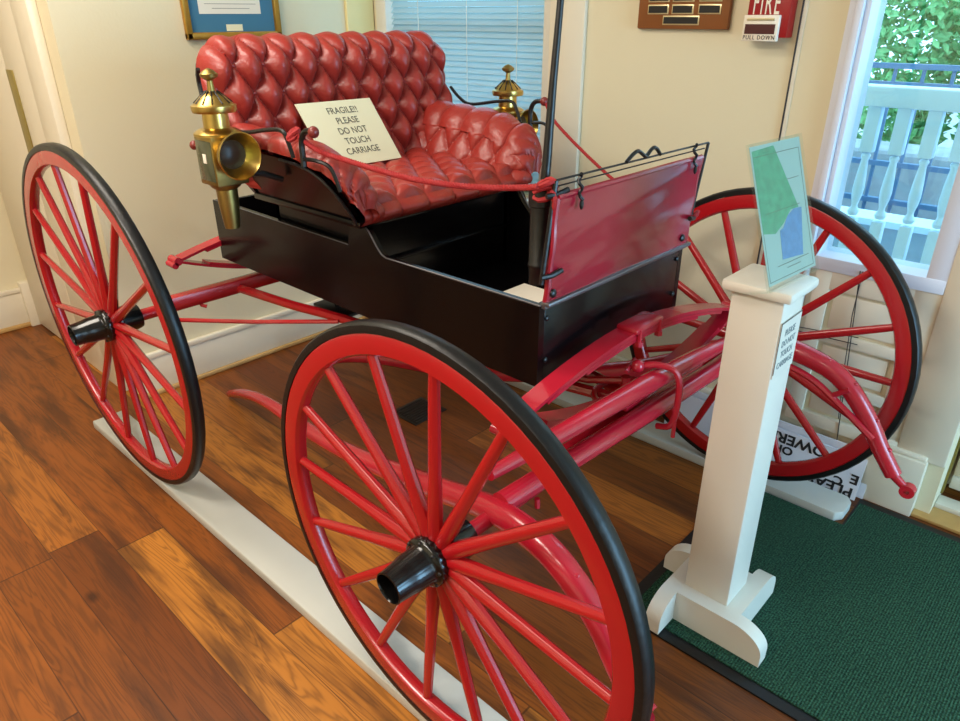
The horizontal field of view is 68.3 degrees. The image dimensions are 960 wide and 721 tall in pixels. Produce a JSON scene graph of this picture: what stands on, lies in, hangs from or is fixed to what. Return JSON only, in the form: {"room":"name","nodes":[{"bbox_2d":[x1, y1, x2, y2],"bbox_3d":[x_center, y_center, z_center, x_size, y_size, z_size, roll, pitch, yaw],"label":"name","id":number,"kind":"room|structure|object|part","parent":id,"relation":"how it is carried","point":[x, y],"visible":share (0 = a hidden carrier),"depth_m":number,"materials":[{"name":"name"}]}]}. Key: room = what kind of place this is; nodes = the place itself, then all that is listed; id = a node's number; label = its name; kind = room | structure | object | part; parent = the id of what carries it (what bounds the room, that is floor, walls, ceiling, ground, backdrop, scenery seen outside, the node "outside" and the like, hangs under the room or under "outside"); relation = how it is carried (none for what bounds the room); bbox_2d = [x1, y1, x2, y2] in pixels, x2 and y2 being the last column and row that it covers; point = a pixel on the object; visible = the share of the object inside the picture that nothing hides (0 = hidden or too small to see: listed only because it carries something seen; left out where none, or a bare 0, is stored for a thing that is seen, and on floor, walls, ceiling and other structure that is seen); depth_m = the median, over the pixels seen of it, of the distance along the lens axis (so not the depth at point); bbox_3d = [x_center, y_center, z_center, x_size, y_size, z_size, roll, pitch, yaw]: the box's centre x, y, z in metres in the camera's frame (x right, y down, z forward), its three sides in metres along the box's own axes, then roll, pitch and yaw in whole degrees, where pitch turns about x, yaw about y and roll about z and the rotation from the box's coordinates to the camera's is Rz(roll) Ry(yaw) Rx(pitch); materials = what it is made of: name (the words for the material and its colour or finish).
{"room":"museum exhibit room","nodes":[
{"label":"museum exhibit room","id":0,"kind":"room"},
{"bbox_2d":[0,191,26,290],"bbox_3d":[-3.474,-0.939,2.260,0.140,2.680,3.370,22,34,38],"label":"wall","id":1,"kind":"structure","parent":0,"point":[12,271],"depth_m":3.62,"materials":[{"name":"beige paint"}]},
{"bbox_2d":[0,288,28,328],"bbox_3d":[-3.408,0.194,2.756,0.024,0.210,2.980,22,34,38],"label":"baseboard","id":2,"kind":"structure","parent":1,"relation":"attached to","point":[13,312],"depth_m":3.68,"materials":[{"name":"beige"}]},
{"bbox_2d":[0,322,30,333],"bbox_3d":[-3.387,0.278,2.798,0.018,0.022,3.010,22,34,38],"label":"trim","id":3,"kind":"structure","parent":1,"relation":"attached to","point":[23,325],"depth_m":3.70,"materials":[{"name":"brown wood"}]},
{"bbox_2d":[17,280,40,325],"bbox_3d":[-2.369,-0.304,3.732,0.050,0.240,0.060,22,34,38],"label":"trim","id":4,"kind":"structure","parent":1,"relation":"attached to","point":[23,285],"depth_m":3.70,"materials":[{"name":"beige"}]},
{"bbox_2d":[35,0,345,393],"bbox_3d":[-0.988,-1.315,3.018,0.140,2.680,1.540,22,34,38],"label":"wall","id":5,"kind":"structure","parent":0,"point":[124,70],"depth_m":2.76,"materials":[{"name":"beige paint"}]},
{"bbox_2d":[180,0,281,39],"bbox_3d":[-0.992,-1.520,2.782,0.022,0.465,0.424,22,34,38],"label":"framed picture","id":6,"kind":"object","parent":5,"relation":"attached to","point":[202,19],"visible":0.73,"depth_m":2.84,"materials":[{"name":"blue"}]},
{"bbox_2d":[141,298,362,392],"bbox_3d":[-0.973,-0.150,3.470,0.024,0.190,1.400,22,34,38],"label":"baseboard","id":7,"kind":"structure","parent":5,"relation":"attached to","point":[217,349],"depth_m":3.31,"materials":[{"name":"beige"}]},
{"bbox_2d":[147,316,367,397],"bbox_3d":[-0.963,-0.070,3.499,0.016,0.020,1.400,22,34,38],"label":"trim","id":8,"kind":"structure","parent":5,"relation":"attached to","point":[212,372],"depth_m":3.36,"materials":[{"name":"brown wood"}]},
{"bbox_2d":[344,0,374,32],"bbox_3d":[-0.556,-1.553,3.287,0.020,2.490,0.155,22,34,38],"label":"trim","id":9,"kind":"structure","parent":5,"relation":"attached to","point":[359,15],"depth_m":3.26,"materials":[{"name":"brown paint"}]},
{"bbox_2d":[0,318,959,720],"bbox_3d":[-0.463,0.980,1.468,6.900,0.080,5.200,22,34,38],"label":"floor","id":10,"kind":"structure","parent":0,"point":[117,603],"depth_m":2.13,"materials":[{"name":"brown wood"}]},
{"bbox_2d":[93,411,506,720],"bbox_3d":[-0.609,0.599,2.116,2.435,0.034,0.124,22,34,38],"label":"board","id":11,"kind":"object","parent":10,"relation":"on","point":[299,581],"visible":0.52,"depth_m":2.06,"materials":[{"name":"white paint"}]},
{"bbox_2d":[22,30,922,720],"bbox_3d":[-0.173,-0.259,2.233,2.550,1.401,1.664,22,34,38],"label":"carriage","id":12,"kind":"object","parent":11,"relation":"on","point":[430,267],"visible":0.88,"depth_m":1.83,"materials":[{"name":"red paint"}]},
{"bbox_3d":[-0.752,-0.735,1.903,0.030,0.098,0.019,22,34,38],"label":"rail","id":13,"kind":"part","parent":12,"relation":"part of","materials":[{"name":"black metal"}]},
{"bbox_2d":[189,68,283,228],"bbox_3d":[-0.622,-0.543,1.819,0.194,0.391,0.212,22,34,38],"label":"lamp","id":14,"kind":"object","parent":12,"relation":"attached to","point":[228,156],"depth_m":1.76,"materials":[{"name":"gold metal"}]},
{"bbox_3d":[-0.740,-0.128,2.313,0.566,0.032,0.029,2,26,5],"label":"brace rod","id":15,"kind":"part","parent":12,"relation":"part of","materials":[{"name":"red paint"}]},
{"bbox_3d":[-0.597,-0.604,1.836,0.374,0.116,0.023,20,33,35],"label":"arm rail","id":16,"kind":"part","parent":12,"relation":"part of","materials":[{"name":"black metal"}]},
{"bbox_2d":[232,123,384,218],"bbox_3d":[-0.454,-0.516,1.906,0.482,0.207,0.206,22,34,38],"label":"panel","id":17,"kind":"object","parent":12,"relation":"on","point":[293,175],"depth_m":1.83,"materials":[{"name":"black wood"}]},
{"bbox_3d":[-0.391,-0.535,1.661,0.028,0.028,0.027,22,34,38],"label":"hook knob","id":18,"kind":"part","parent":12,"relation":"part of","materials":[{"name":"red"}]},
{"bbox_3d":[-0.422,-0.820,2.265,0.181,0.421,0.924,22,34,38],"label":"seat","id":19,"kind":"part","parent":12,"relation":"part of","materials":[{"name":"red leather"}]},
{"bbox_3d":[-0.480,-0.173,2.358,0.175,0.012,0.060,22,34,38],"label":"step plate","id":20,"kind":"part","parent":12,"relation":"part of","materials":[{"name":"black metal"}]},
{"bbox_2d":[294,98,401,163],"bbox_3d":[-0.395,-0.696,2.162,0.102,0.182,0.312,22,34,38],"label":"sign","id":21,"kind":"object","parent":12,"relation":"on","point":[353,128],"visible":1,"depth_m":2.17,"materials":[{"name":"beige paper"}]},
{"bbox_2d":[286,126,559,209],"bbox_3d":[-0.160,-0.432,1.567,0.742,0.110,0.049,15,30,29],"label":"rope","id":22,"kind":"object","parent":12,"relation":"hanging from","point":[546,184],"visible":0.99,"depth_m":1.51,"materials":[{"name":"red fabric"}]},
{"bbox_2d":[334,147,532,226],"bbox_3d":[-0.228,-0.549,2.148,0.455,0.083,0.670,22,34,38],"label":"seat cushion","id":23,"kind":"object","parent":12,"relation":"on","point":[387,198],"depth_m":2.05,"materials":[{"name":"red leather"}]},
{"bbox_2d":[417,100,541,184],"bbox_3d":[-0.008,-0.723,2.327,0.494,0.207,0.206,22,34,38],"label":"cushion","id":24,"kind":"object","parent":12,"relation":"on","point":[466,133],"depth_m":2.28,"materials":[{"name":"red leather"}]},
{"bbox_3d":[0.007,-0.876,2.416,0.033,0.092,0.364,-21,33,-36],"label":"arm rail","id":25,"kind":"part","parent":12,"relation":"part of","materials":[{"name":"black metal"}]},
{"bbox_2d":[492,64,537,134],"bbox_3d":[0.061,-0.817,2.462,0.194,0.391,0.217,22,34,38],"label":"lamp","id":26,"kind":"object","parent":12,"relation":"attached to","point":[507,90],"depth_m":2.42,"materials":[{"name":"gold metal"}]},
{"bbox_2d":[503,283,543,302],"bbox_3d":[0.114,-0.162,2.004,0.195,0.002,0.268,22,34,38],"label":"paper sheet","id":27,"kind":"object","parent":12,"relation":"on","point":[526,291],"visible":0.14,"depth_m":2.08,"materials":[{"name":"beige paper"}]},
{"bbox_2d":[528,190,549,285],"bbox_3d":[0.129,-0.257,1.475,0.065,0.203,0.050,22,34,38],"label":"socket","id":28,"kind":"object","parent":12,"relation":"attached to","point":[539,231],"depth_m":1.46,"materials":[{"name":"black metal"}]},
{"bbox_3d":[0.203,-0.817,2.232,0.028,0.028,0.027,22,34,38],"label":"hook knob","id":29,"kind":"part","parent":12,"relation":"part of","materials":[{"name":"red"}]},
{"bbox_2d":[540,0,563,179],"bbox_3d":[0.164,-0.770,1.283,0.023,0.978,0.143,17,31,32],"label":"whip","id":30,"kind":"object","parent":12,"relation":"in","point":[551,102],"visible":0.77,"depth_m":1.36,"materials":[{"name":"black metal"}]},
{"bbox_2d":[226,337,916,720],"bbox_3d":[-0.078,0.129,2.270,2.411,0.731,1.135,22,34,38],"label":"shafts","id":31,"kind":"object","parent":12,"relation":"attached to","point":[503,512],"visible":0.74,"depth_m":1.71,"materials":[{"name":"paint"}]},
{"bbox_3d":[0.344,-0.215,1.718,0.014,0.016,0.614,22,34,38],"label":"dash sill","id":32,"kind":"part","parent":12,"relation":"part of","materials":[{"name":"grey metal"}]},
{"bbox_2d":[545,102,699,217],"bbox_3d":[0.398,-0.598,2.060,0.042,0.247,0.628,-17,31,-31],"label":"rope","id":33,"kind":"object","parent":12,"relation":"attached to","point":[696,212],"visible":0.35,"depth_m":2.17,"materials":[{"name":"red fabric"}]},
{"bbox_3d":[0.352,-0.322,1.657,0.036,0.241,0.615,22,34,38],"label":"dash panel","id":34,"kind":"part","parent":12,"relation":"part of","materials":[{"name":"leather"}]},
{"bbox_3d":[0.353,-0.357,1.640,0.031,0.218,0.660,22,34,38],"label":"dash frame","id":35,"kind":"part","parent":12,"relation":"part of","materials":[{"name":"red leather"}]},
{"bbox_3d":[0.392,0.089,1.818,0.060,0.017,0.150,22,34,38],"label":"spring seat","id":36,"kind":"part","parent":12,"relation":"part of","materials":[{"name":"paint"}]},
{"bbox_2d":[396,397,445,425],"bbox_3d":[-0.256,0.208,2.942,0.155,0.009,0.175,22,34,38],"label":"floor vent","id":37,"kind":"object","parent":10,"relation":"in","point":[415,412],"visible":0.7,"depth_m":2.93,"materials":[{"name":"brown metal"}]},
{"bbox_2d":[505,382,850,520],"bbox_3d":[0.345,0.143,3.044,2.350,0.034,0.124,22,34,38],"label":"board","id":38,"kind":"object","parent":10,"relation":"on","point":[818,499],"visible":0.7,"depth_m":2.43,"materials":[{"name":"white paint"}]},
{"bbox_2d":[664,396,867,500],"bbox_3d":[1.013,0.294,2.597,0.725,0.148,0.039,22,34,38],"label":"sign board","id":39,"kind":"object","parent":10,"relation":"on","point":[792,446],"visible":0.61,"depth_m":2.49,"materials":[{"name":"white paper"}]},
{"bbox_2d":[692,391,866,498],"bbox_3d":[1.045,0.284,2.592,0.712,0.170,0.025,22,34,38],"label":"sign board","id":40,"kind":"object","parent":10,"relation":"on","point":[829,441],"visible":0.21,"depth_m":2.48,"materials":[{"name":"white paper"}]},
{"bbox_2d":[638,492,959,720],"bbox_3d":[1.320,0.779,1.769,1.680,0.010,0.987,22,34,38],"label":"door mat","id":41,"kind":"object","parent":10,"relation":"on","point":[860,620],"visible":0.65,"depth_m":1.91,"materials":[{"name":"green carpet"}]},
{"bbox_2d":[646,263,818,667],"bbox_3d":[0.634,0.254,1.742,0.303,0.959,0.303,11,28,22],"label":"post","id":42,"kind":"object","parent":41,"relation":"on","point":[711,590],"visible":0.98,"depth_m":1.72,"materials":[{"name":"white paint"}]},
{"bbox_2d":[749,136,815,286],"bbox_3d":[0.639,-0.300,1.492,0.222,0.314,0.105,-22,34,-37],"label":"sign holder","id":43,"kind":"object","parent":42,"relation":"on","point":[777,167],"visible":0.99,"depth_m":1.48,"materials":[{"name":"clear plastic"}]},
{"bbox_2d":[771,310,802,379],"bbox_3d":[0.678,-0.035,1.562,0.003,0.132,0.113,22,34,38],"label":"paper notice","id":44,"kind":"object","parent":42,"relation":"attached to","point":[786,343],"visible":1,"depth_m":1.56,"materials":[{"name":"white paper"}]},
{"bbox_2d":[373,0,959,513],"bbox_3d":[1.594,-0.750,1.855,5.400,2.680,0.370,22,34,38],"label":"wall","id":45,"kind":"structure","parent":0,"point":[666,89],"depth_m":2.42,"materials":[{"name":"beige paint"}]},
{"bbox_2d":[375,0,550,202],"bbox_3d":[-0.072,-1.420,3.040,1.030,1.355,0.175,22,34,38],"label":"window","id":46,"kind":"structure","parent":45,"relation":"in","point":[384,9],"depth_m":2.86,"materials":[{"name":"white paint"}]},
{"bbox_2d":[390,0,544,183],"bbox_3d":[-0.072,-1.432,3.014,0.909,1.290,0.040,22,34,38],"label":"window blind","id":47,"kind":"object","parent":46,"relation":"attached to","point":[476,43],"visible":0.3,"depth_m":2.98,"materials":[{"name":"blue plastic"}]},
{"bbox_3d":[-0.057,-1.409,2.990,0.002,1.230,0.002,22,34,38],"label":"lift cord","id":48,"kind":"part","parent":47,"relation":"part of","materials":[{"name":"white fabric"}]},
{"bbox_3d":[0.148,-1.325,2.818,0.002,1.230,0.002,22,34,38],"label":"lift cord","id":49,"kind":"part","parent":47,"relation":"part of","materials":[{"name":"white fabric"}]},
{"bbox_2d":[547,0,587,190],"bbox_3d":[0.327,-1.236,2.635,0.160,2.490,0.020,22,34,38],"label":"trim","id":50,"kind":"structure","parent":45,"relation":"attached to","point":[569,94],"depth_m":2.70,"materials":[{"name":"beige wood"}]},
{"bbox_2d":[579,355,712,394],"bbox_3d":[0.273,-0.054,3.269,2.150,0.190,0.024,22,34,38],"label":"baseboard","id":51,"kind":"structure","parent":45,"relation":"attached to","point":[706,390],"depth_m":2.96,"materials":[{"name":"beige"}]},
{"bbox_2d":[637,0,732,29],"bbox_3d":[0.666,-1.287,2.253,0.330,0.423,0.026,22,34,38],"label":"plaque","id":52,"kind":"object","parent":45,"relation":"attached to","point":[653,14],"visible":1,"depth_m":2.31,"materials":[{"name":"brown wood"}]},
{"bbox_3d":[0.596,-1.174,2.367,0.078,0.029,0.004,22,34,38],"label":"name plate","id":53,"kind":"part","parent":52,"relation":"part of","materials":[{"name":"gold metal"}]},
{"bbox_3d":[0.660,-1.118,2.328,0.132,0.028,0.004,22,34,38],"label":"name plate","id":54,"kind":"part","parent":52,"relation":"part of","materials":[{"name":"gold metal"}]},
{"bbox_3d":[0.662,-1.147,2.312,0.078,0.029,0.004,22,34,38],"label":"name plate","id":55,"kind":"part","parent":52,"relation":"part of","materials":[{"name":"gold metal"}]},
{"bbox_3d":[0.662,-1.179,2.296,0.078,0.029,0.004,22,34,38],"label":"name plate","id":56,"kind":"part","parent":52,"relation":"part of","materials":[{"name":"gold metal"}]},
{"bbox_3d":[0.731,-1.118,2.253,0.078,0.029,0.004,22,34,38],"label":"name plate","id":57,"kind":"part","parent":52,"relation":"part of","materials":[{"name":"gold metal"}]},
{"bbox_3d":[0.731,-1.151,2.237,0.078,0.029,0.004,22,34,38],"label":"name plate","id":58,"kind":"part","parent":52,"relation":"part of","materials":[{"name":"gold metal"}]},
{"bbox_2d":[741,0,797,41],"bbox_3d":[0.872,-1.061,2.120,0.133,0.192,0.066,22,34,38],"label":"fire alarm box","id":59,"kind":"object","parent":45,"relation":"attached to","point":[766,20],"visible":1,"depth_m":2.12,"materials":[{"name":"red metal"}]},
{"bbox_3d":[0.849,-1.004,2.139,0.110,0.072,0.016,22,34,38],"label":"pull handle","id":60,"kind":"part","parent":59,"relation":"part of","materials":[{"name":"beige plastic"}]},
{"bbox_2d":[756,0,804,263],"bbox_3d":[0.952,-1.195,2.014,0.006,2.020,0.005,22,34,38],"label":"cable","id":61,"kind":"object","parent":45,"relation":"attached to","point":[803,3],"visible":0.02,"depth_m":2.18,"materials":[{"name":"black plastic"}]},
{"bbox_2d":[758,0,809,264],"bbox_3d":[0.960,-0.982,2.115,0.015,2.490,0.004,22,34,38],"label":"trim","id":62,"kind":"structure","parent":45,"relation":"attached to","point":[805,10],"depth_m":2.17,"materials":[{"name":"beige"}]},
{"bbox_2d":[785,0,959,445],"bbox_3d":[1.241,-0.810,1.978,0.427,2.680,0.150,22,34,38],"label":"window","id":63,"kind":"structure","parent":45,"relation":"in","point":[835,266],"depth_m":2.19,"materials":[{"name":"white paint"}]},
{"bbox_2d":[798,327,858,344],"bbox_3d":[1.107,-0.096,2.367,0.292,0.048,0.004,23,34,38],"label":"cord","id":64,"kind":"object","parent":63,"relation":"attached to","point":[800,327],"visible":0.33,"depth_m":2.32,"materials":[{"name":"black plastic"}]},
{"bbox_2d":[836,271,862,439],"bbox_3d":[1.203,0.002,2.315,0.060,0.605,0.003,22,34,38],"label":"cord","id":65,"kind":"object","parent":63,"relation":"hanging from","point":[858,287],"visible":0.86,"depth_m":2.29,"materials":[{"name":"black plastic"}]},
{"bbox_3d":[1.228,0.000,2.307,0.362,0.555,0.020,22,34,38],"label":"apron panel","id":66,"kind":"part","parent":63,"relation":"part of","materials":[{"name":"beige"}]},
{"bbox_2d":[861,444,927,516],"bbox_3d":[1.354,0.380,2.344,0.185,0.220,0.045,22,34,38],"label":"trim","id":67,"kind":"structure","parent":45,"relation":"attached to","point":[880,490],"depth_m":2.33,"materials":[{"name":"beige wood"}]},
{"bbox_2d":[897,242,959,467],"bbox_3d":[1.409,-0.798,1.726,0.140,2.480,0.020,22,34,38],"label":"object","id":68,"kind":"structure","parent":45,"relation":"attached to","point":[932,421],"depth_m":2.16,"materials":[{"name":"beige paint"}]},
{"bbox_2d":[910,437,959,534],"bbox_3d":[1.837,-0.320,1.657,0.945,2.080,0.235,22,34,38],"label":"door","id":69,"kind":"structure","parent":45,"relation":"in","point":[945,513],"depth_m":2.32,"materials":[{"name":"beige wood"}]},
{"bbox_2d":[832,224,927,262],"bbox_3d":[1.823,-0.414,3.679,6.500,0.670,0.120,22,34,38],"label":"wall","id":70,"kind":"structure","parent":0,"point":[917,243],"depth_m":3.34,"materials":[{"name":"blue paint"}]},
{"bbox_2d":[840,206,939,234],"bbox_3d":[1.830,-0.732,3.531,6.500,0.030,0.180,22,34,38],"label":"trim","id":71,"kind":"structure","parent":70,"relation":"on","point":[893,221],"depth_m":3.38,"materials":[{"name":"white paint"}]},
{"bbox_3d":[-1.919,-1.275,2.939,1.100,2.680,0.140,22,34,38],"label":"wall","id":72,"kind":"structure","parent":0,"visible":0},
{"bbox_2d":[0,0,127,390],"bbox_3d":[-1.947,-1.232,2.853,1.090,2.680,0.040,22,34,38],"label":"door","id":73,"kind":"structure","parent":72,"relation":"in","point":[31,112],"depth_m":2.86,"materials":[{"name":"beige"}]},
{"bbox_3d":[-1.845,-0.974,2.881,0.078,0.390,0.030,22,34,38],"label":"latch plate","id":74,"kind":"part","parent":73,"relation":"part of","materials":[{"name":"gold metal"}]},
{"label":"outside","id":75,"kind":"structure","parent":0,"visible":0},
{"bbox_2d":[858,108,959,147],"bbox_3d":[6.400,-1.849,8.030,18.000,0.400,14.400,22,34,38],"label":"ground","id":76,"kind":"structure","parent":75,"point":[948,143],"depth_m":11.18,"materials":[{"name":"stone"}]},
{"bbox_2d":[841,138,951,219],"bbox_3d":[3.261,-0.929,4.735,12.000,0.860,0.400,22,34,38],"label":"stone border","id":77,"kind":"object","parent":76,"relation":"on","point":[935,183],"visible":0.02,"depth_m":4.76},
{"bbox_2d":[843,62,959,216],"bbox_3d":[2.369,-0.836,3.880,4.200,1.448,0.040,22,34,38],"label":"metal fence","id":78,"kind":"object","parent":76,"relation":"on","point":[901,165],"visible":0.12,"depth_m":3.80,"materials":[{"name":"blue metal"}]},
{"bbox_3d":[2.369,-0.850,3.873,4.200,0.026,0.040,22,34,38],"label":"fence rail","id":79,"kind":"part","parent":78,"relation":"part of","materials":[{"name":"blue metal"}]},
{"bbox_3d":[2.369,-1.030,3.784,4.200,0.026,0.040,22,34,38],"label":"fence rail","id":80,"kind":"part","parent":78,"relation":"part of","materials":[{"name":"blue metal"}]},
{"bbox_3d":[2.368,-1.393,3.606,4.200,0.026,0.040,22,34,38],"label":"fence rail","id":81,"kind":"part","parent":78,"relation":"part of","materials":[{"name":"blue metal"}]},
{"bbox_3d":[2.368,-1.474,3.567,4.200,0.026,0.040,22,34,38],"label":"fence rail","id":82,"kind":"part","parent":78,"relation":"part of","materials":[{"name":"blue metal"}]},
{"bbox_2d":[857,0,959,146],"bbox_3d":[3.227,-2.528,5.960,1.575,2.659,1.307,22,34,38],"label":"tree","id":83,"kind":"object","parent":76,"relation":"on","point":[945,15],"visible":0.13,"depth_m":5.42,"materials":[{"name":"green plant"}]},
{"bbox_2d":[950,113,959,139],"bbox_3d":[4.367,-2.156,4.964,1.597,2.863,1.308,22,34,38],"label":"shrub","id":84,"kind":"object","parent":76,"relation":"on","point":[958,115],"visible":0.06,"depth_m":5.66,"materials":[{"name":"green plant"}]},
{"bbox_3d":[1.367,-0.077,3.299,6.500,0.400,0.620,22,34,38],"label":"floor","id":85,"kind":"structure","parent":0,"visible":0},
{"bbox_2d":[838,83,959,264],"bbox_3d":[1.555,-0.652,2.835,3.200,0.840,0.090,22,34,38],"label":"porch railing","id":86,"kind":"object","parent":85,"relation":"on","point":[938,101],"visible":0.31,"depth_m":2.68,"materials":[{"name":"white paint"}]},
{"bbox_3d":[1.554,-0.995,2.667,3.200,0.075,0.090,22,34,38],"label":"rail","id":87,"kind":"part","parent":86,"relation":"part of","materials":[{"name":"white paint"}]}
]}

